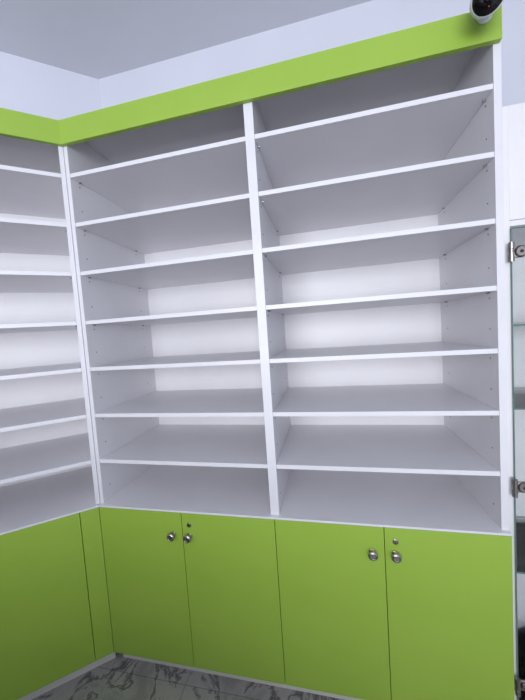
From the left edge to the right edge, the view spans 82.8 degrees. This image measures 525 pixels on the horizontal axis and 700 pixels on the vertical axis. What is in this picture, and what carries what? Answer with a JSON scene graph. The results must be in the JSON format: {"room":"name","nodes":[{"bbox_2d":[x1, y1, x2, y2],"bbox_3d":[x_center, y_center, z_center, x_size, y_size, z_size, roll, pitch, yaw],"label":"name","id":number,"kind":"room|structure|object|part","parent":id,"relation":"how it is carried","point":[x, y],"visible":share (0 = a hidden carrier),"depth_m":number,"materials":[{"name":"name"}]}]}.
{"room":"pharmacy shop","nodes":[
{"label":"pharmacy shop","id":0,"kind":"room"},
{"bbox_2d":[0,51,101,119],"bbox_3d":[-2.517,0.080,1.151,3.600,3.158,0.120,-6,4,-27],"label":"wall","id":1,"kind":"structure","parent":0,"point":[28,86],"depth_m":1.70,"materials":[{"name":"paint"}]},
{"bbox_2d":[0,0,371,78],"bbox_3d":[-1.525,-1.521,-0.483,5.749,0.100,4.962,-3,4,12],"label":"ceiling","id":2,"kind":"structure","parent":0,"point":[98,39],"depth_m":1.53,"materials":[{"name":"paint"}]},
{"bbox_2d":[32,653,343,699],"bbox_3d":[-1.307,1.723,-0.281,5.749,0.100,4.962,-3,4,12],"label":"floor","id":3,"kind":"structure","parent":0,"point":[119,678],"depth_m":1.34,"materials":[{"name":"stone"}]},
{"bbox_2d":[0,108,115,699],"bbox_3d":[-1.688,0.337,1.195,1.758,2.528,0.570,-6,4,-27],"label":"shelving unit","id":4,"kind":"object","parent":3,"relation":"on","point":[56,626],"visible":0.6,"depth_m":1.39,"materials":[{"name":"white laminate"}]},
{"bbox_3d":[-1.782,-0.911,1.137,1.758,0.018,0.515,-6,4,-27],"label":"panel","id":5,"kind":"part","parent":4,"relation":"part of","materials":[{"name":"white laminate"}]},
{"bbox_3d":[-1.377,-0.737,1.349,0.841,0.017,0.512,-6,4,-27],"label":"shelf","id":6,"kind":"part","parent":4,"relation":"part of","materials":[{"name":"white laminate"}]},
{"bbox_3d":[-1.363,-0.525,1.363,0.841,0.017,0.512,-6,4,-27],"label":"shelf","id":7,"kind":"part","parent":4,"relation":"part of","materials":[{"name":"white laminate"}]},
{"bbox_3d":[-1.349,-0.311,1.376,0.841,0.017,0.512,-6,4,-27],"label":"shelf","id":8,"kind":"part","parent":4,"relation":"part of","materials":[{"name":"white laminate"}]},
{"bbox_3d":[-1.334,-0.090,1.390,0.841,0.017,0.512,-6,4,-27],"label":"shelf","id":9,"kind":"part","parent":4,"relation":"part of","materials":[{"name":"white laminate"}]},
{"bbox_3d":[-1.319,0.122,1.403,0.841,0.017,0.512,-6,4,-27],"label":"shelf","id":10,"kind":"part","parent":4,"relation":"part of","materials":[{"name":"white laminate"}]},
{"bbox_3d":[-1.305,0.338,1.416,0.841,0.017,0.512,-6,4,-27],"label":"shelf","id":11,"kind":"part","parent":4,"relation":"part of","materials":[{"name":"white laminate"}]},
{"bbox_3d":[-1.290,0.554,1.430,0.841,0.017,0.512,-6,4,-27],"label":"shelf","id":12,"kind":"part","parent":4,"relation":"part of","materials":[{"name":"white laminate"}]},
{"bbox_3d":[-1.817,0.331,1.446,1.758,2.526,0.007,-6,4,-27],"label":"panel","id":13,"kind":"part","parent":4,"relation":"part of","materials":[{"name":"white laminate"}]},
{"bbox_3d":[-1.002,1.122,1.292,0.423,0.727,0.018,-6,4,-27],"label":"door panel","id":14,"kind":"part","parent":4,"relation":"part of","materials":[{"name":"laminate"}]},
{"bbox_3d":[-0.952,-0.130,1.584,0.018,1.705,0.515,-6,4,-27],"label":"panel","id":15,"kind":"part","parent":4,"relation":"part of","materials":[{"name":"white laminate"}]},
{"bbox_3d":[-0.779,1.100,1.406,0.076,0.727,0.018,-6,4,-27],"label":"door panel","id":16,"kind":"part","parent":4,"relation":"part of","materials":[{"name":"laminate"}]},
{"bbox_2d":[58,4,513,699],"bbox_3d":[0.070,0.204,1.434,1.681,2.528,0.570,-3,4,12],"label":"shelving unit","id":17,"kind":"object","parent":3,"relation":"on","point":[290,273],"visible":1,"depth_m":1.28,"materials":[{"name":"white laminate"}]},
{"bbox_3d":[-0.762,-0.144,1.609,0.019,1.705,0.515,-3,4,12],"label":"panel","id":18,"kind":"part","parent":17,"relation":"part of","materials":[{"name":"white laminate"}]},
{"bbox_3d":[-0.535,1.085,1.380,0.415,0.727,0.018,-3,4,12],"label":"door panel","id":19,"kind":"part","parent":17,"relation":"part of","materials":[{"name":"laminate"}]},
{"bbox_3d":[-0.404,-0.811,1.481,0.803,0.017,0.512,-3,4,12],"label":"shelf","id":20,"kind":"part","parent":17,"relation":"part of","materials":[{"name":"white laminate"}]},
{"bbox_3d":[-0.390,-0.599,1.494,0.803,0.017,0.512,-3,4,12],"label":"shelf","id":21,"kind":"part","parent":17,"relation":"part of","materials":[{"name":"white laminate"}]},
{"bbox_3d":[-0.376,-0.385,1.507,0.803,0.017,0.512,-3,4,12],"label":"shelf","id":22,"kind":"part","parent":17,"relation":"part of","materials":[{"name":"white laminate"}]},
{"bbox_3d":[-0.361,-0.164,1.521,0.803,0.017,0.512,-3,4,12],"label":"shelf","id":23,"kind":"part","parent":17,"relation":"part of","materials":[{"name":"white laminate"}]},
{"bbox_3d":[-0.399,0.816,1.305,0.035,0.035,0.030,-3,4,12],"label":"knob","id":24,"kind":"part","parent":17,"relation":"part of","materials":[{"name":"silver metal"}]},
{"bbox_3d":[-0.346,0.048,1.534,0.803,0.017,0.512,-3,4,12],"label":"shelf","id":25,"kind":"part","parent":17,"relation":"part of","materials":[{"name":"white laminate"}]},
{"bbox_3d":[-0.332,0.264,1.548,0.803,0.017,0.512,-3,4,12],"label":"shelf","id":26,"kind":"part","parent":17,"relation":"part of","materials":[{"name":"white laminate"}]},
{"bbox_3d":[-0.317,0.481,1.561,0.803,0.017,0.512,-3,4,12],"label":"shelf","id":27,"kind":"part","parent":17,"relation":"part of","materials":[{"name":"white laminate"}]},
{"bbox_3d":[-0.323,0.812,1.288,0.035,0.035,0.030,-3,4,12],"label":"knob","id":28,"kind":"part","parent":17,"relation":"part of","materials":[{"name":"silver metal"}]},
{"bbox_3d":[-0.128,1.064,1.290,0.414,0.727,0.018,-3,4,12],"label":"door panel","id":29,"kind":"part","parent":17,"relation":"part of","materials":[{"name":"laminate"}]},
{"bbox_3d":[0.049,-0.187,1.430,0.036,1.705,0.515,-3,4,12],"label":"divider panel","id":30,"kind":"part","parent":17,"relation":"part of","materials":[{"name":"white laminate"}]},
{"bbox_3d":[-0.009,-1.045,1.377,1.681,0.018,0.515,-3,4,12],"label":"panel","id":31,"kind":"part","parent":17,"relation":"part of","materials":[{"name":"white laminate"}]},
{"bbox_3d":[0.129,0.184,1.709,1.681,2.526,0.006,-3,4,12],"label":"panel","id":32,"kind":"part","parent":17,"relation":"part of","materials":[{"name":"white laminate"}]},
{"bbox_3d":[0.279,1.042,1.200,0.417,0.727,0.018,-3,4,12],"label":"door panel","id":33,"kind":"part","parent":17,"relation":"part of","materials":[{"name":"laminate"}]},
{"bbox_3d":[0.417,0.773,1.126,0.035,0.035,0.030,-3,4,12],"label":"knob","id":34,"kind":"part","parent":17,"relation":"part of","materials":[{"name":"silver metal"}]},
{"bbox_3d":[0.413,-0.855,1.301,0.798,0.017,0.512,-3,4,12],"label":"shelf","id":35,"kind":"part","parent":17,"relation":"part of","materials":[{"name":"white laminate"}]},
{"bbox_3d":[0.427,-0.642,1.314,0.798,0.017,0.512,-3,4,12],"label":"shelf","id":36,"kind":"part","parent":17,"relation":"part of","materials":[{"name":"white laminate"}]},
{"bbox_3d":[0.441,-0.428,1.328,0.798,0.017,0.512,-3,4,12],"label":"shelf","id":37,"kind":"part","parent":17,"relation":"part of","materials":[{"name":"white laminate"}]},
{"bbox_3d":[0.456,-0.208,1.341,0.798,0.017,0.512,-3,4,12],"label":"shelf","id":38,"kind":"part","parent":17,"relation":"part of","materials":[{"name":"white laminate"}]},
{"bbox_3d":[0.470,0.005,1.355,0.798,0.017,0.512,-3,4,12],"label":"shelf","id":39,"kind":"part","parent":17,"relation":"part of","materials":[{"name":"white laminate"}]},
{"bbox_3d":[0.485,0.220,1.368,0.798,0.017,0.512,-3,4,12],"label":"shelf","id":40,"kind":"part","parent":17,"relation":"part of","materials":[{"name":"white laminate"}]},
{"bbox_3d":[0.499,0.437,1.382,0.798,0.017,0.512,-3,4,12],"label":"shelf","id":41,"kind":"part","parent":17,"relation":"part of","materials":[{"name":"white laminate"}]},
{"bbox_3d":[0.497,0.768,1.108,0.035,0.035,0.030,-3,4,12],"label":"knob","id":42,"kind":"part","parent":17,"relation":"part of","materials":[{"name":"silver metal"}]},
{"bbox_3d":[0.689,1.020,1.111,0.418,0.727,0.018,-3,4,12],"label":"door panel","id":43,"kind":"part","parent":17,"relation":"part of","materials":[{"name":"laminate"}]},
{"bbox_3d":[0.857,-0.231,1.253,0.023,1.705,0.515,-3,4,12],"label":"panel","id":44,"kind":"part","parent":17,"relation":"part of","materials":[{"name":"white laminate"}]},
{"bbox_2d":[469,0,503,23],"bbox_3d":[0.665,-1.026,0.883,0.088,0.112,0.151,-2,4,31],"label":"security camera","id":45,"kind":"object","parent":17,"relation":"attached to","point":[482,11],"visible":1,"depth_m":0.86,"materials":[{"name":"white plastic"}]},
{"bbox_3d":[0.638,-0.998,0.839,0.080,0.080,0.009,-2,39,33],"label":"plate","id":46,"kind":"part","parent":45,"relation":"part of","materials":[{"name":"black plastic"}]},
{"bbox_2d":[502,102,524,699],"bbox_3d":[1.301,0.279,1.150,0.806,2.250,0.426,-3,4,12],"label":"glass display cabinet","id":47,"kind":"object","parent":3,"relation":"on","point":[513,116],"visible":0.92,"depth_m":1.07,"materials":[{"name":"white laminate"}]},
{"bbox_3d":[0.919,0.299,1.247,0.018,2.250,0.390,-3,4,12],"label":"panel","id":48,"kind":"part","parent":47,"relation":"part of","materials":[{"name":"white laminate"}]},
{"bbox_3d":[1.201,-0.644,0.922,0.770,0.370,0.018,-3,4,12],"label":"header panel","id":49,"kind":"part","parent":47,"relation":"part of","materials":[{"name":"white laminate"}]},
{"bbox_3d":[1.254,-0.463,1.116,0.770,0.018,0.390,-3,4,12],"label":"panel","id":50,"kind":"part","parent":47,"relation":"part of","materials":[{"name":"white laminate"}]},
{"bbox_3d":[1.345,0.263,1.355,0.770,2.250,0.006,-3,4,12],"label":"panel","id":51,"kind":"part","parent":47,"relation":"part of","materials":[{"name":"clear glass"}]},
{"bbox_2d":[512,389,524,407],"bbox_3d":[1.299,0.180,1.166,0.768,0.006,0.350,-3,4,12],"label":"glass shelf","id":52,"kind":"object","parent":47,"relation":"attached to","point":[519,394],"depth_m":1.21,"materials":[{"name":"clear glass"}]},
{"bbox_3d":[1.081,0.458,1.016,0.381,1.760,0.006,-3,4,12],"label":"glass door","id":53,"kind":"part","parent":47,"relation":"part of","materials":[{"name":"clear glass"}]},
{"bbox_2d":[514,245,524,256],"bbox_3d":[0.862,-0.329,0.994,0.038,0.038,0.012,-3,4,12],"label":"hinge","id":54,"kind":"object","parent":47,"relation":"on","point":[519,251],"depth_m":0.99,"materials":[{"name":"silver metal"}]},
{"bbox_2d":[514,518,524,571],"bbox_3d":[1.340,0.797,1.204,0.768,0.006,0.350,-3,4,12],"label":"glass shelf","id":55,"kind":"object","parent":47,"relation":"attached to","point":[520,522],"depth_m":1.25,"materials":[{"name":"clear glass"}]},
{"bbox_2d":[517,482,524,492],"bbox_3d":[0.916,0.482,1.044,0.038,0.038,0.012,-3,4,12],"label":"hinge","id":56,"kind":"object","parent":47,"relation":"on","point":[520,485],"depth_m":1.04,"materials":[{"name":"silver metal"}]},
{"bbox_2d":[521,682,524,690],"bbox_3d":[0.967,1.234,1.091,0.038,0.038,0.012,-3,4,12],"label":"hinge","id":57,"kind":"object","parent":47,"relation":"on","point":[522,683],"depth_m":1.09,"materials":[{"name":"silver metal"}]},
{"bbox_2d":[99,0,524,108],"bbox_3d":[0.507,-0.156,1.666,2.850,3.158,0.120,-3,4,12],"label":"wall","id":58,"kind":"structure","parent":0,"point":[374,18],"depth_m":1.54,"materials":[{"name":"paint"}]}
]}

